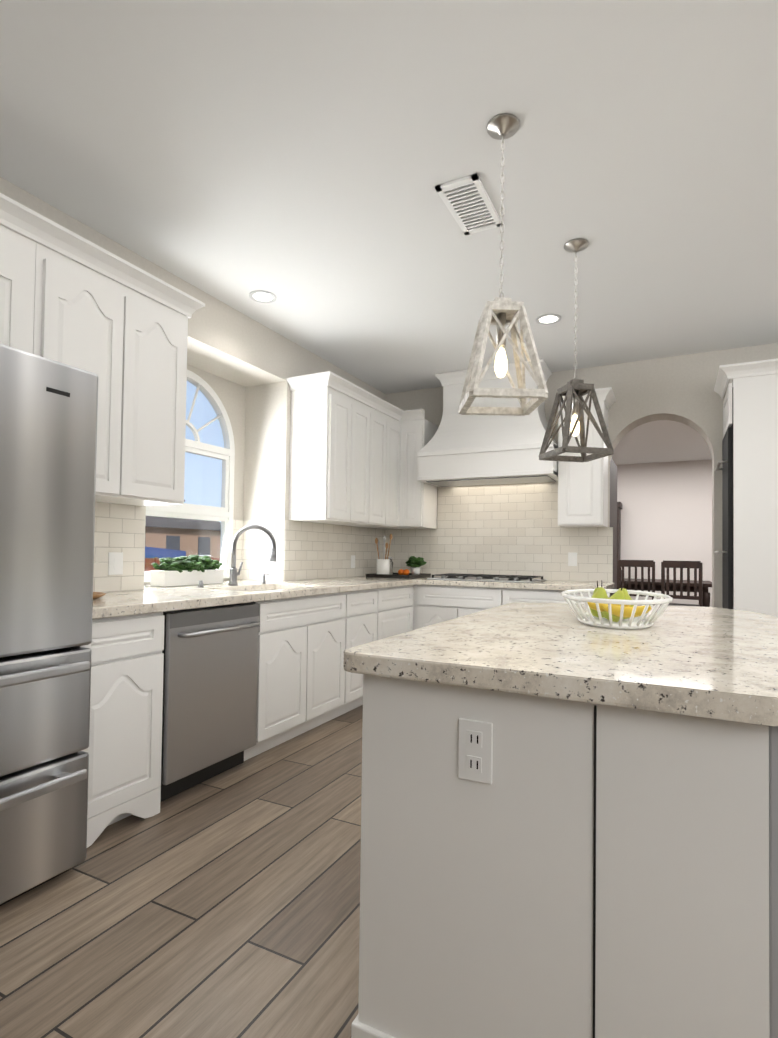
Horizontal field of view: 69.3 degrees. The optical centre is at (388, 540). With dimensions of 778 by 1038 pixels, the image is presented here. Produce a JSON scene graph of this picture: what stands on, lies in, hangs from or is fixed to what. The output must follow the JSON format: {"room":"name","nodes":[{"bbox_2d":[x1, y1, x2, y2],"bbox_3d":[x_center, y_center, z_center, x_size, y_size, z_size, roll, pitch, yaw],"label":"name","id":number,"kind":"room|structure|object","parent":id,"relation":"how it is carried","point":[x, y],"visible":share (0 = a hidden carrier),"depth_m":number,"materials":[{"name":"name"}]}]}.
{"room":"kitchen","nodes":[
{"label":"kitchen","id":0,"kind":"room"},
{"bbox_2d":[0,705,362,1037],"bbox_3d":[0.864,1.218,1.052,6.700,0.100,7.815,0,-1,27],"label":"floor","id":1,"kind":"structure","parent":0,"point":[225,904],"depth_m":1.73,"materials":[{"name":"brown wood"}]},
{"bbox_2d":[0,344,97,903],"bbox_3d":[-1.554,0.272,1.741,0.802,1.758,0.910,0,-1,27],"label":"fridge","id":2,"kind":"object","parent":1,"relation":"on","point":[48,427],"visible":1,"depth_m":1.83,"materials":[{"name":"metal"}]},
{"bbox_2d":[80,612,171,847],"bbox_3d":[-1.341,0.737,2.393,0.628,0.863,0.420,0,-1,27],"label":"base cabinet","id":3,"kind":"object","parent":1,"relation":"on","point":[129,750],"depth_m":2.29,"materials":[{"name":"white wood"}]},
{"bbox_2d":[92,576,427,619],"bbox_3d":[-0.598,0.324,3.845,0.645,0.044,3.680,0,-1,27],"label":"countertop","id":4,"kind":"structure","parent":3,"relation":"on","point":[144,602],"depth_m":2.96,"materials":[{"name":"beige stone"}]},
{"bbox_2d":[93,592,105,598],"bbox_3d":[-1.387,0.225,2.493,0.240,0.069,0.240,0,-1,27],"label":"plate","id":5,"kind":"object","parent":4,"relation":"on","point":[96,595],"visible":0.12,"depth_m":2.50,"materials":[{"name":"brown wood"}]},
{"bbox_2d":[150,555,223,586],"bbox_3d":[-1.286,0.190,3.617,0.199,0.193,0.563,0,-1,27],"label":"planter","id":6,"kind":"object","parent":4,"relation":"on","point":[185,570],"visible":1,"depth_m":3.53,"materials":[{"name":"white ceramic"}]},
{"bbox_2d":[224,524,276,583],"bbox_3d":[-0.879,0.095,3.628,0.279,0.393,0.166,0,-1,27],"label":"faucet","id":7,"kind":"object","parent":4,"relation":"on","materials":[{"name":"silver metal"}]},
{"bbox_2d":[366,534,430,578],"bbox_3d":[0.096,0.142,5.210,0.430,0.399,0.500,0,-1,27],"label":"tray","id":8,"kind":"object","parent":4,"relation":"on","point":[384,568],"visible":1,"depth_m":5.12,"materials":[{"name":"black"}]},
{"bbox_2d":[168,600,271,797],"bbox_3d":[-1.107,0.751,2.854,0.628,0.863,0.745,0,-1,27],"label":"dishwasher","id":9,"kind":"object","parent":1,"relation":"on","point":[195,685],"depth_m":2.73,"materials":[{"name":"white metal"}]},
{"bbox_2d":[248,588,355,749],"bbox_3d":[-0.752,0.772,3.557,0.628,0.863,0.960,0,-1,27],"label":"base cabinet","id":10,"kind":"object","parent":1,"relation":"on","point":[311,686],"depth_m":3.44,"materials":[{"name":"white wood"}]},
{"bbox_2d":[352,588,383,709],"bbox_3d":[-0.475,0.788,4.104,0.628,0.863,0.517,0,-1,27],"label":"base cabinet","id":11,"kind":"object","parent":1,"relation":"on","point":[367,603],"depth_m":4.06,"materials":[{"name":"white wood"}]},
{"bbox_2d":[380,584,415,638],"bbox_3d":[-0.229,0.802,4.589,0.628,0.863,0.695,0,-1,27],"label":"base cabinet","id":12,"kind":"object","parent":1,"relation":"on","point":[397,605],"depth_m":4.51,"materials":[{"name":"white wood"}]},
{"bbox_2d":[416,584,491,628],"bbox_3d":[0.711,0.821,4.885,0.839,0.863,0.613,0,-1,27],"label":"base cabinet","id":13,"kind":"object","parent":1,"relation":"on","point":[435,604],"depth_m":4.67,"materials":[{"name":"white wood"}]},
{"bbox_2d":[416,576,613,591],"bbox_3d":[1.049,0.365,4.714,1.512,0.044,0.640,0,-1,27],"label":"countertop","id":14,"kind":"structure","parent":13,"relation":"on","point":[444,581],"depth_m":4.50,"materials":[{"name":"beige stone"}]},
{"bbox_2d":[427,573,546,582],"bbox_3d":[0.843,0.323,4.837,0.900,0.039,0.520,0,-1,27],"label":"cooktop","id":15,"kind":"object","parent":14,"relation":"in","point":[449,576],"depth_m":4.71,"materials":[{"name":"silver metal"}]},
{"bbox_2d":[492,588,609,607],"bbox_3d":[1.332,0.822,4.570,0.805,0.863,0.613,0,-1,27],"label":"base cabinet","id":16,"kind":"object","parent":1,"relation":"on","point":[500,596],"depth_m":4.38,"materials":[{"name":"white wood"}]},
{"bbox_2d":[351,678,777,1037],"bbox_3d":[0.582,0.744,1.665,0.787,0.866,1.374,0,-1,27],"label":"kitchen island","id":17,"kind":"object","parent":1,"relation":"on","point":[569,824],"depth_m":1.05,"materials":[{"name":"white wood"}]},
{"bbox_2d":[343,602,777,729],"bbox_3d":[0.745,0.289,1.783,1.036,0.046,1.764,0,-1,27],"label":"island countertop","id":18,"kind":"structure","parent":17,"relation":"on","point":[712,664],"depth_m":1.18,"materials":[{"name":"beige stone"}]},
{"bbox_2d":[561,580,672,628],"bbox_3d":[0.734,0.199,1.834,0.340,0.135,0.534,0,-1,27],"label":"fruit basket","id":19,"kind":"object","parent":18,"relation":"on","point":[619,608],"visible":1,"depth_m":1.72,"materials":[{"name":"white metal"}]},
{"bbox_2d":[714,358,777,616],"bbox_3d":[2.682,0.037,3.921,0.690,2.438,0.612,0,-1,27],"label":"pantry cabinet","id":20,"kind":"object","parent":1,"relation":"on","point":[749,469],"visible":0.65,"depth_m":3.78,"materials":[{"name":"white wood"}]},
{"bbox_2d":[0,177,387,584],"bbox_3d":[-1.906,-0.205,2.497,0.450,2.740,7.815,0,-1,27],"label":"wall","id":21,"kind":"structure","parent":0,"point":[242,365],"depth_m":4.23,"materials":[{"name":"paint"}]},
{"bbox_2d":[0,193,43,356],"bbox_3d":[-1.672,-0.962,2.069,0.348,0.640,0.542,0,-1,27],"label":"upper cabinet","id":22,"kind":"object","parent":21,"relation":"attached to","point":[21,228],"depth_m":2.18,"materials":[{"name":"white wood"}]},
{"bbox_2d":[44,217,139,502],"bbox_3d":[-1.449,-0.735,2.509,0.348,1.068,0.452,0,-1,27],"label":"upper cabinet","id":23,"kind":"object","parent":21,"relation":"attached to","point":[117,325],"depth_m":2.49,"materials":[{"name":"white wood"}]},
{"bbox_2d":[108,269,195,505],"bbox_3d":[-1.299,-0.726,2.806,0.348,1.068,0.454,0,-1,27],"label":"upper cabinet","id":24,"kind":"object","parent":21,"relation":"attached to","point":[165,310],"depth_m":2.78,"materials":[{"name":"white wood"}]},
{"bbox_2d":[144,370,234,581],"bbox_3d":[-1.418,-0.452,3.846,0.090,1.448,0.998,0,-1,27],"label":"window","id":25,"kind":"structure","parent":21,"relation":"in","point":[223,514],"depth_m":4.11,"materials":[{"name":"white"}]},
{"bbox_2d":[93,502,383,592],"bbox_3d":[-1.067,0.072,4.089,0.408,0.462,3.687,0,-1,27],"label":"wall tile","id":26,"kind":"structure","parent":21,"relation":"attached to","point":[312,550],"depth_m":4.31,"materials":[{"name":"white tile"}]},
{"bbox_2d":[108,552,122,574],"bbox_3d":[-1.422,0.122,2.928,0.006,0.116,0.085,0,-1,27],"label":"electrical outlet plate","id":27,"kind":"object","parent":26,"relation":"attached to","point":[115,563],"depth_m":2.93,"materials":[{"name":"white plastic"}]},
{"bbox_2d":[351,555,354,567],"bbox_3d":[-0.325,0.196,5.095,0.006,0.116,0.075,0,-1,27],"label":"electrical outlet plate","id":28,"kind":"object","parent":26,"relation":"attached to","point":[352,556],"depth_m":5.09,"materials":[{"name":"white plastic"}]},
{"bbox_2d":[242,520,284,580],"bbox_3d":[-0.962,0.079,4.297,0.392,0.462,0.008,0,-1,27],"label":"wall tile","id":29,"kind":"structure","parent":21,"relation":"attached to","point":[257,545],"depth_m":4.29,"materials":[{"name":"white tile"}]},
{"bbox_2d":[288,373,359,524],"bbox_3d":[-0.510,-0.679,4.364,0.348,1.068,0.380,0,-1,27],"label":"upper cabinet","id":30,"kind":"object","parent":21,"relation":"attached to","point":[325,407],"depth_m":4.21,"materials":[{"name":"white wood"}]},
{"bbox_2d":[345,397,383,528],"bbox_3d":[-0.248,-0.664,4.882,0.348,1.068,0.418,0,-1,27],"label":"upper cabinet","id":31,"kind":"object","parent":21,"relation":"attached to","point":[379,404],"depth_m":4.84,"materials":[{"name":"white wood"}]},
{"bbox_2d":[356,389,375,524],"bbox_3d":[-0.383,-0.672,4.614,0.348,1.068,0.418,0,-1,27],"label":"upper cabinet","id":32,"kind":"object","parent":21,"relation":"attached to","point":[366,435],"depth_m":4.62,"materials":[{"name":"white wood"}]},
{"bbox_2d":[384,401,403,528],"bbox_3d":[-0.101,-0.657,5.111,0.403,1.068,0.362,0,-1,27],"label":"upper cabinet","id":33,"kind":"object","parent":21,"relation":"attached to","point":[393,416],"depth_m":5.07,"materials":[{"name":"white wood"}]},
{"bbox_2d":[0,0,777,464],"bbox_3d":[2.131,-1.558,3.548,6.700,0.120,13.265,0,-1,27],"label":"ceiling","id":34,"kind":"structure","parent":0,"point":[300,160],"depth_m":2.31,"materials":[{"name":"white paint"}]},
{"bbox_2d":[249,290,276,302],"bbox_3d":[-0.795,-1.533,3.546,0.168,0.005,0.168,1,-1,-18],"label":"recessed light","id":35,"kind":"object","parent":34,"relation":"in","point":[260,296],"depth_m":3.54,"materials":[{"name":"grey plastic"}]},
{"bbox_2d":[435,173,501,234],"bbox_3d":[0.376,-1.536,2.595,0.190,0.012,0.400,0,-1,27],"label":"ceiling vent","id":36,"kind":"object","parent":34,"relation":"in","point":[468,204],"visible":0.96,"depth_m":2.57,"materials":[{"name":"white metal"}]},
{"bbox_2d":[458,113,547,415],"bbox_3d":[0.420,-1.024,2.097,0.280,1.056,0.280,1,-1,-1],"label":"pendant light","id":37,"kind":"object","parent":34,"relation":"hanging from","point":[501,313],"visible":1,"depth_m":2.07,"materials":[{"name":"beige wood"}]},
{"bbox_2d":[536,314,560,324],"bbox_3d":[1.084,-1.502,3.827,0.168,0.005,0.168,0,-1,18],"label":"recessed light","id":38,"kind":"object","parent":34,"relation":"in","point":[546,319],"depth_m":3.83,"materials":[{"name":"grey plastic"}]},
{"bbox_2d":[539,238,613,461],"bbox_3d":[0.961,-0.976,2.898,0.280,1.101,0.280,1,-1,-11],"label":"pendant light","id":39,"kind":"object","parent":34,"relation":"hanging from","point":[575,390],"visible":1,"depth_m":2.88,"materials":[{"name":"weathered wood"},{"name":"nickel"},{"name":"glass"}]},
{"bbox_2d":[388,343,777,607],"bbox_3d":[2.729,-0.101,4.388,6.090,2.740,0.250,0,-1,27],"label":"wall","id":40,"kind":"structure","parent":0,"point":[680,388],"depth_m":4.54,"materials":[{"name":"paint"}]},
{"bbox_2d":[404,409,437,528],"bbox_3d":[0.266,-0.648,5.284,0.244,1.068,0.402,0,-1,27],"label":"upper cabinet","id":41,"kind":"object","parent":40,"relation":"attached to","point":[420,498],"depth_m":5.15,"materials":[{"name":"white wood"}]},
{"bbox_2d":[417,359,557,486],"bbox_3d":[0.888,-0.994,4.925,1.170,0.973,0.498,0,-1,27],"label":"range hood","id":42,"kind":"object","parent":40,"relation":"attached to","point":[457,449],"visible":0.79,"depth_m":4.79,"materials":[{"name":"painted wood"},{"name":"stainless steel"}]},
{"bbox_2d":[384,481,612,582],"bbox_3d":[0.907,-0.091,5.165,2.142,0.890,0.008,0,-1,27],"label":"wall tile","id":43,"kind":"structure","parent":40,"relation":"attached to","point":[507,529],"depth_m":5.09,"materials":[{"name":"white tile"}]},
{"bbox_2d":[568,552,576,565],"bbox_3d":[1.571,0.164,4.813,0.075,0.116,0.006,0,-1,27],"label":"electrical outlet plate","id":44,"kind":"object","parent":43,"relation":"attached to","point":[572,557],"depth_m":4.81,"materials":[{"name":"white plastic"}]},
{"bbox_2d":[558,389,611,527],"bbox_3d":[1.602,-0.646,4.638,0.348,1.068,0.348,0,-1,27],"label":"upper cabinet","id":45,"kind":"object","parent":40,"relation":"attached to","point":[582,486],"depth_m":4.48,"materials":[{"name":"white wood"}]},
{"bbox_2d":[610,458,616,596],"bbox_3d":[2.091,0.267,5.300,0.040,2.028,0.780,0,-1,27],"label":"room door","id":46,"kind":"structure","parent":40,"relation":"in","point":[613,495],"depth_m":5.39,"materials":[{"name":"brown wood"}]},
{"bbox_2d":[616,460,711,606],"bbox_3d":[4.640,0.045,9.611,4.560,2.740,0.100,0,-1,27],"label":"wall","id":47,"kind":"structure","parent":0,"point":[666,512],"depth_m":9.53,"materials":[{"name":"white paint"}]},
{"bbox_3d":[3.413,1.394,7.192,4.800,0.100,5.450,0,-1,27],"label":"floor","id":48,"kind":"structure","parent":0,"visible":0},
{"bbox_2d":[617,502,621,577],"bbox_3d":[3.474,0.380,9.855,1.140,2.048,0.480,0,-1,27],"label":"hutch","id":49,"kind":"object","parent":48,"relation":"on","point":[619,506],"visible":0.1,"depth_m":9.52,"materials":[{"name":"brown wood"}]},
{"bbox_2d":[617,560,654,599],"bbox_3d":[3.451,0.819,7.863,0.500,1.078,0.500,0,-1,23],"label":"dining chair","id":50,"kind":"object","parent":48,"relation":"on","point":[629,564],"visible":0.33,"depth_m":8.07,"materials":[{"name":"brown wood"}]},
{"bbox_2d":[621,578,711,606],"bbox_3d":[3.855,0.997,8.618,1.900,0.768,1.100,0,-1,27],"label":"dining table","id":51,"kind":"object","parent":48,"relation":"on","point":[706,595],"visible":0.23,"depth_m":8.01,"materials":[{"name":"brown wood"}]},
{"bbox_2d":[660,560,702,606],"bbox_3d":[3.829,0.814,7.459,0.500,1.078,0.500,0,-2,38],"label":"dining chair","id":52,"kind":"object","parent":48,"relation":"on","point":[681,565],"visible":0.44,"depth_m":7.61,"materials":[{"name":"brown wood"}]},
{"label":"outside","id":53,"kind":"structure","parent":0,"visible":0},
{"bbox_2d":[144,500,220,571],"bbox_3d":[-29.994,-0.710,32.147,76.440,5.600,90.000,0,-1,27],"label":"building","id":54,"kind":"structure","parent":53,"point":[150,542],"depth_m":29.70,"materials":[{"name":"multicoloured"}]}
]}

